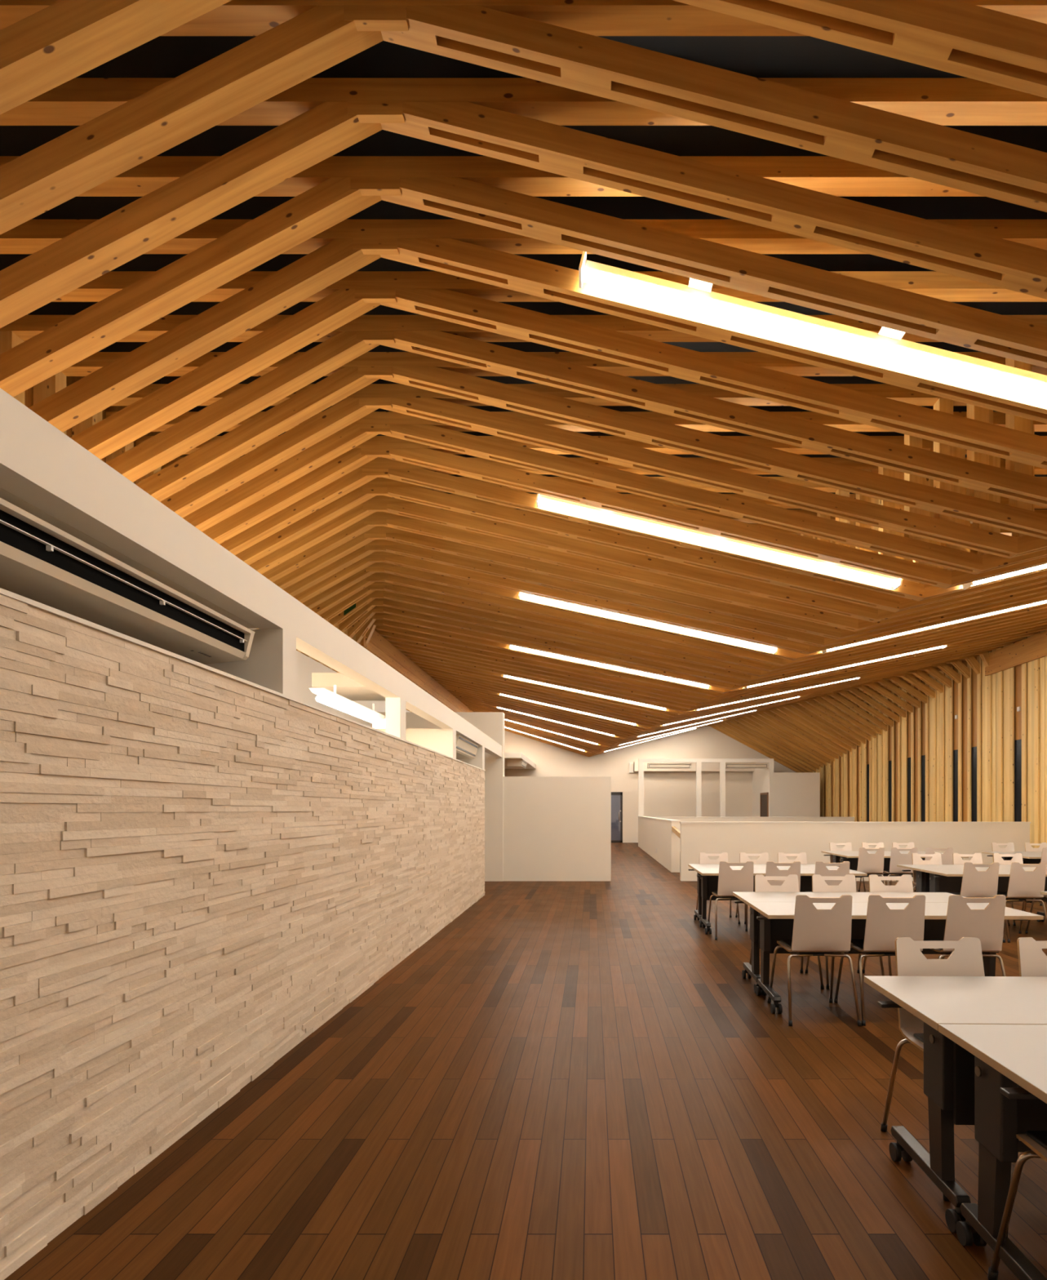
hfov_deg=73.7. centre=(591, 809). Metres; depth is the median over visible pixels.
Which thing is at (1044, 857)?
shell chair
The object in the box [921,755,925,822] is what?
window
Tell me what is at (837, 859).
folding table
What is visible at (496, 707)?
lamp
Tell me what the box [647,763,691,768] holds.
air conditioner
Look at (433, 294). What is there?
truss
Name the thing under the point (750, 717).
truss
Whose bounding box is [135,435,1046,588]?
truss
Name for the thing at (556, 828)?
wall
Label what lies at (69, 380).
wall
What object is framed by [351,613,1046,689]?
truss
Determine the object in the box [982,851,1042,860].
folding table
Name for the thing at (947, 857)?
shell chair
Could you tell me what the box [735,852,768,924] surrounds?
shell chair
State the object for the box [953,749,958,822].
window
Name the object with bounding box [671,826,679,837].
handrail
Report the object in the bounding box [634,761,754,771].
ceiling
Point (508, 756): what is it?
ceiling
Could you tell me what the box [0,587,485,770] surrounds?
trim
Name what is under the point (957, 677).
truss
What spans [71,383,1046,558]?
truss
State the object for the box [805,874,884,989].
shell chair
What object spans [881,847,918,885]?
shell chair
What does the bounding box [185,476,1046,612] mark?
truss
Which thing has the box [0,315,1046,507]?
truss
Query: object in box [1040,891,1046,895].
folding table
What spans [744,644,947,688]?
lamp
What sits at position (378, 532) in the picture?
truss
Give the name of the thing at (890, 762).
window
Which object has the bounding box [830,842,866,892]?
shell chair
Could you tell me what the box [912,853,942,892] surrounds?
shell chair
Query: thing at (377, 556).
truss
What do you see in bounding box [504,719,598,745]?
lamp
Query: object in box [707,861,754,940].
shell chair
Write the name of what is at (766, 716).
truss
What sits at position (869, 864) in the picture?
shell chair
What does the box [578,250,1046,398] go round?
lamp
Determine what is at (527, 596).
lamp
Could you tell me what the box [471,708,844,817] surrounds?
truss
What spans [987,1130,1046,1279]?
shell chair
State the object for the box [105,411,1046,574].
truss
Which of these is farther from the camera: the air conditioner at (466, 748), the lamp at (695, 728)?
the lamp at (695, 728)
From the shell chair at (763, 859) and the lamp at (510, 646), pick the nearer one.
the shell chair at (763, 859)
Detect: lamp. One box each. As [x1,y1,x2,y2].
[496,706,615,736]
[499,693,637,726]
[502,675,666,711]
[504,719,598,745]
[504,726,585,751]
[508,644,710,688]
[518,591,778,653]
[536,493,903,590]
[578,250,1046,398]
[605,728,697,751]
[618,720,723,746]
[637,710,756,737]
[662,696,800,726]
[695,676,861,711]
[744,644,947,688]
[822,600,1046,653]
[962,564,1046,590]
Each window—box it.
[866,764,869,822]
[888,760,892,822]
[907,757,911,822]
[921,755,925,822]
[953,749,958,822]
[972,746,977,822]
[1015,739,1022,822]
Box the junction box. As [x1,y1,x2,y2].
[629,762,633,773]
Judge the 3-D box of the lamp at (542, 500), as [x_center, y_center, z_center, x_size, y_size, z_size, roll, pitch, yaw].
[1.320,-2.808,7.169,3.789,1.000,0.243,0,0,0]
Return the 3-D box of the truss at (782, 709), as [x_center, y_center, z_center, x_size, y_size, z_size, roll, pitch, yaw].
[2.281,-1.163,24.319,13.663,5.127,0.126,0,0,0]
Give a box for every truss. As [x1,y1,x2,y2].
[0,0,1046,114]
[0,0,1046,235]
[0,78,1046,328]
[0,155,1046,396]
[0,219,1046,432]
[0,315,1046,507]
[32,351,1046,539]
[51,271,1046,469]
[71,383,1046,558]
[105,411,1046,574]
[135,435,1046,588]
[161,457,1046,600]
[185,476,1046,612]
[248,493,1046,622]
[257,523,1046,639]
[261,509,1046,631]
[283,536,1046,647]
[293,548,1046,653]
[296,560,1046,660]
[301,569,1046,666]
[311,582,1046,671]
[322,590,1046,676]
[332,598,1046,681]
[343,605,1046,685]
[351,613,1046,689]
[359,619,1046,693]
[374,628,1039,848]
[375,625,1046,697]
[382,635,1026,822]
[388,640,1014,822]
[394,645,1003,822]
[399,649,991,822]
[404,653,982,822]
[406,657,971,822]
[410,660,962,822]
[418,664,953,822]
[422,667,944,822]
[426,671,937,822]
[431,674,928,822]
[433,677,921,822]
[437,680,914,822]
[440,683,907,822]
[444,685,901,822]
[447,688,894,822]
[450,690,888,822]
[453,693,883,822]
[455,695,877,822]
[457,697,871,822]
[461,699,866,822]
[462,701,862,822]
[465,703,857,822]
[467,705,852,817]
[470,706,848,817]
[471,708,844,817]
[504,711,839,817]
[504,712,835,817]
[504,714,831,817]
[504,715,827,817]
[504,716,824,817]
[504,720,817,772]
[504,720,820,772]
[504,721,813,772]
[504,724,802,772]
[504,724,808,772]
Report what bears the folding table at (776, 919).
on the floor
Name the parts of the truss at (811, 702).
wall post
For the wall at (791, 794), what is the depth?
26.74 m
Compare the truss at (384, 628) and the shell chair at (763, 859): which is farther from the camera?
the truss at (384, 628)
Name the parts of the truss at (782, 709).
wall post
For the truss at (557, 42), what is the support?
on the floor
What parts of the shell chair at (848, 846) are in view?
backrest, leg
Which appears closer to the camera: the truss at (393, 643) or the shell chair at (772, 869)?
the shell chair at (772, 869)
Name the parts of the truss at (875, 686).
wall post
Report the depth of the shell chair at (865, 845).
11.84 m
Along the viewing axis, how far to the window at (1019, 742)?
14.82 m
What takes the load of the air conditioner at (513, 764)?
attached to the ceiling at (508, 756)
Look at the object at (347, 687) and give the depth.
8.52 m
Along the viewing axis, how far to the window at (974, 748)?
16.54 m
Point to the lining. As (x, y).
(305, 665)
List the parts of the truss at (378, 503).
web post, web post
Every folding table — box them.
[688,863,839,926]
[694,868,867,933]
[733,892,964,992]
[748,902,1044,1013]
[822,850,943,866]
[834,853,968,876]
[864,975,1046,1232]
[897,864,1046,921]
[920,869,1046,902]
[938,1023,1046,1279]
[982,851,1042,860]
[1012,853,1042,902]
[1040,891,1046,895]
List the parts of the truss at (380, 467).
web post, web post, web post, web post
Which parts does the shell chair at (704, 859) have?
backrest, leg, leg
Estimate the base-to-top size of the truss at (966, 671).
5.127 m
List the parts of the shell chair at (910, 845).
backrest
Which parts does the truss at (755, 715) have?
wall post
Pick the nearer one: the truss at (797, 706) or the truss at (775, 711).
the truss at (797, 706)
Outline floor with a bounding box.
[4,840,1046,1279]
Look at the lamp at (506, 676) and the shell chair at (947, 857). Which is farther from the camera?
the lamp at (506, 676)
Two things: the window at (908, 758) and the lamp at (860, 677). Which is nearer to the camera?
the lamp at (860, 677)
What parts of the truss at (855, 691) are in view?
wall post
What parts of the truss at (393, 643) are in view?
wall post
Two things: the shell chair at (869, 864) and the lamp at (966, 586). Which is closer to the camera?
the lamp at (966, 586)
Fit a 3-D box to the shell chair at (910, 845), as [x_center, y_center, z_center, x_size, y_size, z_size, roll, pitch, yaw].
[5.320,0.978,11.600,0.474,0.849,0.564,0,0,0]
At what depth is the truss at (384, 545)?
9.46 m
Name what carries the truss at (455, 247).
on the floor
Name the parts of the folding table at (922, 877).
modesty panel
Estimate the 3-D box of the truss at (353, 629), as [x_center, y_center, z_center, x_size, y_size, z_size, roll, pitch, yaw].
[2.281,-1.163,12.477,13.663,5.127,0.126,0,0,0]
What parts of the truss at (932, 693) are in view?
wall post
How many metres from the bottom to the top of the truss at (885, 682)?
5.127 m
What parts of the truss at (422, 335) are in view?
wall post, web post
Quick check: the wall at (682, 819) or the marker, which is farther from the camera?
the wall at (682, 819)
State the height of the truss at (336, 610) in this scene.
5.127 m
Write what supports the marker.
attached to the truss at (340, 618)
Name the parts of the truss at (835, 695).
wall post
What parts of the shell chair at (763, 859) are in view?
leg, backrest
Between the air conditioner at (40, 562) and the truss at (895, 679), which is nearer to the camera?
the air conditioner at (40, 562)
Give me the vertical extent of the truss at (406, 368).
5.127 m
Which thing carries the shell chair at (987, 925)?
on the floor
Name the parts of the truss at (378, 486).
web post, web post, web post, web post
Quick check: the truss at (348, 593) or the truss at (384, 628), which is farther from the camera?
the truss at (384, 628)
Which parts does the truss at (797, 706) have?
wall post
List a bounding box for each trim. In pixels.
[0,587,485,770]
[361,630,472,711]
[985,630,1046,675]
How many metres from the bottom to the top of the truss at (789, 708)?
5.127 m
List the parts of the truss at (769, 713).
wall post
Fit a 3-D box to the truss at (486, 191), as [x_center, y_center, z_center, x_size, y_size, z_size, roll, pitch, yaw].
[2.281,-1.163,4.018,13.663,5.127,0.126,0,0,0]
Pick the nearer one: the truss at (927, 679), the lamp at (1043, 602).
the lamp at (1043, 602)
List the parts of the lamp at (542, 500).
plate, plate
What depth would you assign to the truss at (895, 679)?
18.76 m
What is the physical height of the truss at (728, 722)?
5.127 m
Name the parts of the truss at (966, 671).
wall post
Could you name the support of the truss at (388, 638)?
on the floor
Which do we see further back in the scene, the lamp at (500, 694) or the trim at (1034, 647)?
the lamp at (500, 694)
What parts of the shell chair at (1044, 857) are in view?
backrest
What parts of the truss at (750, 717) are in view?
wall post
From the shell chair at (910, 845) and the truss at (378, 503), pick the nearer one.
the truss at (378, 503)
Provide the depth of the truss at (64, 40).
2.73 m
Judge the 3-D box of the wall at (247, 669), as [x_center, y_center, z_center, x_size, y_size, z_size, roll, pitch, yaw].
[-3.078,0.185,7.676,2.365,2.430,7.447,0,0,0]
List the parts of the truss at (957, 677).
wall post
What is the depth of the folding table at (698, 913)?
8.49 m
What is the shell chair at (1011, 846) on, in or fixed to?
on the floor
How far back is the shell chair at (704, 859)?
9.01 m
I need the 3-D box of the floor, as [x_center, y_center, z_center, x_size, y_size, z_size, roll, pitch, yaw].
[2.350,1.400,14.800,13.900,0.001,34.800,0,0,0]
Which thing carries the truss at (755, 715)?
on the floor
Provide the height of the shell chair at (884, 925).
0.849 m
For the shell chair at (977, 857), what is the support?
on the floor
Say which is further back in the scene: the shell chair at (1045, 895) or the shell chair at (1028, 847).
the shell chair at (1028, 847)
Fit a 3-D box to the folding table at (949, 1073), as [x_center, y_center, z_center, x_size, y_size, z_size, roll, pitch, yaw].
[2.047,1.050,2.583,1.860,0.700,0.653,0,0,1]
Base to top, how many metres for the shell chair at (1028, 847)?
0.849 m
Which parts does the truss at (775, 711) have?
wall post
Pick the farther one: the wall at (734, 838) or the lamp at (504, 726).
the lamp at (504, 726)
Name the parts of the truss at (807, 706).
wall post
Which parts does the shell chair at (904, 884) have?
leg, leg, backrest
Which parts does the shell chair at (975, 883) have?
backrest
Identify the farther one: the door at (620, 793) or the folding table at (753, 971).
the door at (620, 793)
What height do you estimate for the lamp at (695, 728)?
1.082 m
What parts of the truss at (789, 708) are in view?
wall post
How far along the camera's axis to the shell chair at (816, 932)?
4.54 m
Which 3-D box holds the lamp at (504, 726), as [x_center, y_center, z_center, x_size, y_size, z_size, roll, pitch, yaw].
[-2.102,-2.956,27.894,3.736,1.228,0.243,0,0,0]
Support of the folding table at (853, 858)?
on the floor
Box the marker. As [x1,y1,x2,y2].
[343,603,355,615]
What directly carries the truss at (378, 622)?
on the floor
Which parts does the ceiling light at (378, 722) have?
plate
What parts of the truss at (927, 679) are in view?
wall post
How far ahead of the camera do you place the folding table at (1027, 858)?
10.76 m
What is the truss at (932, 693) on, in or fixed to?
on the floor
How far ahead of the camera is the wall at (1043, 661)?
16.91 m
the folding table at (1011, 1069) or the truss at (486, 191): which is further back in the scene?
the truss at (486, 191)
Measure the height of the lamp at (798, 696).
0.923 m
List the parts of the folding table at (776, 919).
release lever, modesty panel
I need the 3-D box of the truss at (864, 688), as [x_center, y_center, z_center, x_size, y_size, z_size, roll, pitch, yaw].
[2.281,-1.163,20.090,13.663,5.127,0.126,0,0,0]
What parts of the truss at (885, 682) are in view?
wall post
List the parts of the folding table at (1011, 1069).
caster stem, release lever, modesty panel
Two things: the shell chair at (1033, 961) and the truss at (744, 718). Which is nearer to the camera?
the shell chair at (1033, 961)
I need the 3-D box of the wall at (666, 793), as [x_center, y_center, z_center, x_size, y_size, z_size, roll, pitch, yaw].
[2.325,-1.303,29.675,14.050,5.406,0.150,0,0,0]
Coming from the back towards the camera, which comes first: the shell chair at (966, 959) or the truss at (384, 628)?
the truss at (384, 628)
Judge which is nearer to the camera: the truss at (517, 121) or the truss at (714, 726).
the truss at (517, 121)
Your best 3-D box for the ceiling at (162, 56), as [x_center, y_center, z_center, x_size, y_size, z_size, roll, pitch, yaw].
[2.325,-4.035,13.500,14.050,0.060,32.400,0,0,0]
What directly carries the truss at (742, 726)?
on the floor
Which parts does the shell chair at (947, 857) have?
backrest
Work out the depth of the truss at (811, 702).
22.57 m
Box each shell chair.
[696,852,740,924]
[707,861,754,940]
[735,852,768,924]
[749,874,824,989]
[765,861,800,892]
[768,894,862,1026]
[777,852,807,864]
[804,861,849,892]
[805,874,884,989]
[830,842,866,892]
[834,894,925,1026]
[855,847,885,892]
[858,842,897,891]
[862,874,945,976]
[880,937,985,1201]
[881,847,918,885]
[889,842,916,891]
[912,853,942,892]
[915,847,953,892]
[924,894,1006,976]
[947,862,1005,942]
[952,853,1010,925]
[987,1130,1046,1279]
[992,842,1015,862]
[993,853,1046,925]
[997,862,1046,942]
[1017,937,1046,977]
[1025,842,1046,851]
[1025,894,1046,933]
[1040,847,1046,905]
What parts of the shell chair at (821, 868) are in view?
backrest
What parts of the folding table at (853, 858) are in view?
modesty panel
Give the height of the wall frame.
0.599 m
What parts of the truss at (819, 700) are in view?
wall post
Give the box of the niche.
[0,488,257,628]
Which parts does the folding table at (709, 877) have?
modesty panel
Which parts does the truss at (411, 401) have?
wall post, web post, web post, web post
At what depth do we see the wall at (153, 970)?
2.86 m
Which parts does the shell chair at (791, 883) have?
leg, backrest, leg, leg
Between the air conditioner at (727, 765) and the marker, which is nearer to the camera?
the marker
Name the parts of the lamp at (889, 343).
plate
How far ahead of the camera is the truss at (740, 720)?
27.22 m
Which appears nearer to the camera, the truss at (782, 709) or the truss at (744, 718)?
the truss at (782, 709)
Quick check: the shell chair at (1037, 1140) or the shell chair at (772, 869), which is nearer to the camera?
the shell chair at (1037, 1140)
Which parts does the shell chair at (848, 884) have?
leg, leg, backrest, leg, leg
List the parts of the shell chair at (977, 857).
backrest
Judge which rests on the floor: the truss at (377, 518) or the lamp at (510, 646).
the truss at (377, 518)
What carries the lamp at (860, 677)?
attached to the truss at (984, 655)
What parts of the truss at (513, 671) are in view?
wall post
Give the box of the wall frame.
[0,387,502,769]
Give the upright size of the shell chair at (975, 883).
0.849 m
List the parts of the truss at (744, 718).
wall post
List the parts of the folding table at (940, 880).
release lever, modesty panel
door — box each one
[611,791,622,842]
[760,792,768,817]
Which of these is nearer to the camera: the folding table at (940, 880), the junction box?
the folding table at (940, 880)
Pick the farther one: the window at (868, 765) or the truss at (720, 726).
the truss at (720, 726)
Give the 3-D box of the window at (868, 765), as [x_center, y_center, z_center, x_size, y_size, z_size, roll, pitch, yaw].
[9.130,-0.175,22.840,0.016,2.650,0.295,0,0,0]
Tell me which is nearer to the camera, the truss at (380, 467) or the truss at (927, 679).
the truss at (380, 467)
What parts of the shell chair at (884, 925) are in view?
leg, leg, under frame, seat, backrest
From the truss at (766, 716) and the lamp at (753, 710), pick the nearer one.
the lamp at (753, 710)
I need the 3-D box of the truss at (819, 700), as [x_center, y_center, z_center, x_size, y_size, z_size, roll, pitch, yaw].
[2.281,-1.163,22.204,13.663,5.127,0.126,0,0,0]
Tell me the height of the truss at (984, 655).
5.127 m
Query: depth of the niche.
2.77 m
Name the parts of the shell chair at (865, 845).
backrest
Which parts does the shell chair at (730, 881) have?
leg, seat, leg, under frame, backrest, leg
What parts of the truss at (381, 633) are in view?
wall post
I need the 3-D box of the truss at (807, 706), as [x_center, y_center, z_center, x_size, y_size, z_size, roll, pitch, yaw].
[2.281,-1.163,23.050,13.663,5.127,0.126,0,0,0]
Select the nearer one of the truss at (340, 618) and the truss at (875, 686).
the truss at (340, 618)
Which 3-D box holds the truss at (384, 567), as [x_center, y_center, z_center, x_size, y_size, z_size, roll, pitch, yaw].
[2.281,-1.163,10.362,13.663,5.127,0.126,0,0,0]
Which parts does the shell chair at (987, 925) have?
leg, under frame, seat, backrest, leg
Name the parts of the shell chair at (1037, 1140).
seat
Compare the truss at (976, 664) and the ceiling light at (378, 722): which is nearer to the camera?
the ceiling light at (378, 722)
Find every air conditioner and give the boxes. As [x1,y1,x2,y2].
[0,497,255,664]
[456,734,478,759]
[506,760,527,768]
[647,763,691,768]
[725,763,768,768]
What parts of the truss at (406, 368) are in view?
wall post, web post, web post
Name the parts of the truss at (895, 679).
wall post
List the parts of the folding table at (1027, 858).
modesty panel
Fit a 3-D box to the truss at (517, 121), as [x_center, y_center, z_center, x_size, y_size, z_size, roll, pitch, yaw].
[2.281,-1.163,3.595,13.663,5.127,0.126,0,0,0]
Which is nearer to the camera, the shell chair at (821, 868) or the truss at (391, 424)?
the truss at (391, 424)
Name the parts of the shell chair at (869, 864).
backrest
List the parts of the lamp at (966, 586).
plate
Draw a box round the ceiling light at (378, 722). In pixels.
[309,684,385,728]
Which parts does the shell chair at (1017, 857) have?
backrest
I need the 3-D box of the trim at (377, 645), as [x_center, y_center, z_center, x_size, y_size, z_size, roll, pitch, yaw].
[-4.338,-3.343,21.372,0.060,0.474,16.452,0,0,0]
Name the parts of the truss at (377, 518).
web post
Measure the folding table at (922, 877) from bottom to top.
0.700 m
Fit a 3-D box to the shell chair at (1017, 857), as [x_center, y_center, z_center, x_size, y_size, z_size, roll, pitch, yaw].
[5.340,0.978,8.660,0.474,0.849,0.564,0,0,0]
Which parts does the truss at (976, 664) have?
wall post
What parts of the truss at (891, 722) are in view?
wall post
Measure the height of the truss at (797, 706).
5.127 m
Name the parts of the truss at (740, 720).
wall post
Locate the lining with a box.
[248,628,409,727]
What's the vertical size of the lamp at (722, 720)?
1.023 m
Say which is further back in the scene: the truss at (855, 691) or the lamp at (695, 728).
the lamp at (695, 728)
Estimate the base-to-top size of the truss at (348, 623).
5.127 m
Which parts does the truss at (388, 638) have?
wall post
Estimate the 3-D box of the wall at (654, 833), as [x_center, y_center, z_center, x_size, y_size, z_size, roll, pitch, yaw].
[1.885,0.818,21.135,0.214,1.165,11.154,0,0,0]
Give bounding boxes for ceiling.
[0,35,1046,509]
[504,752,536,768]
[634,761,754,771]
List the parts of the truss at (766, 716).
wall post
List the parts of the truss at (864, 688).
wall post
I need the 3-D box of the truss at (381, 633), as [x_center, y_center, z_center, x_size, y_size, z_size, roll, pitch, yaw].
[2.281,-1.163,14.169,13.663,5.127,0.124,0,0,0]
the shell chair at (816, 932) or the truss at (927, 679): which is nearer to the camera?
the shell chair at (816, 932)
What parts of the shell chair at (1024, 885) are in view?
leg, under frame, leg, seat, backrest, leg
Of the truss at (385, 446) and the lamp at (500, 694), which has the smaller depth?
the truss at (385, 446)
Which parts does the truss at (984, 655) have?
wall post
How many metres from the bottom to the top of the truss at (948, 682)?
5.127 m
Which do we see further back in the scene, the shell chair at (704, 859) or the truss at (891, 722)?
the truss at (891, 722)
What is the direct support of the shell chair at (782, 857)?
on the floor
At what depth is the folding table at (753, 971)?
5.54 m
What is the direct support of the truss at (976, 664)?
on the floor
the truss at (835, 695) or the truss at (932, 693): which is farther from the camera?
the truss at (835, 695)
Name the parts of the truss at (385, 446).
wall post, web post, web post, web post, web post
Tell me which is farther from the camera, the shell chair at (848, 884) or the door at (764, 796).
the door at (764, 796)
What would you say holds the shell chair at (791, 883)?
on the floor
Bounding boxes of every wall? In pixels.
[0,594,484,1279]
[24,314,208,484]
[205,629,474,765]
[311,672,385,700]
[377,711,611,881]
[504,726,795,842]
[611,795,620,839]
[638,758,820,817]
[638,816,680,872]
[657,817,855,822]
[680,822,1031,880]
[813,630,1046,848]
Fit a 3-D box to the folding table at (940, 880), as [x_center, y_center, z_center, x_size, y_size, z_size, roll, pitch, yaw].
[4.788,1.050,7.872,1.860,0.700,0.653,0,0,1]
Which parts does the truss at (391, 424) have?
wall post, web post, web post, web post, web post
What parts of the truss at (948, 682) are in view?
wall post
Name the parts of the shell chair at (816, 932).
leg, leg, seat, under frame, backrest, leg, leg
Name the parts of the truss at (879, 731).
wall post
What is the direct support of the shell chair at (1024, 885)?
on the floor
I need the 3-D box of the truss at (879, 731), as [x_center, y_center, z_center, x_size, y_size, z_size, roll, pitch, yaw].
[2.281,-1.163,21.782,13.663,5.127,0.126,0,0,0]
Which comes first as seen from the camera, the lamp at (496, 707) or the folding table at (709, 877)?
the folding table at (709, 877)
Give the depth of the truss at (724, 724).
28.49 m
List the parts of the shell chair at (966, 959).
leg, seat, backrest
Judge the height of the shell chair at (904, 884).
0.849 m
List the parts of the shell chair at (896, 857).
seat, backrest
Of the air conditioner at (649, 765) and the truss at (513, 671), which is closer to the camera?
the truss at (513, 671)

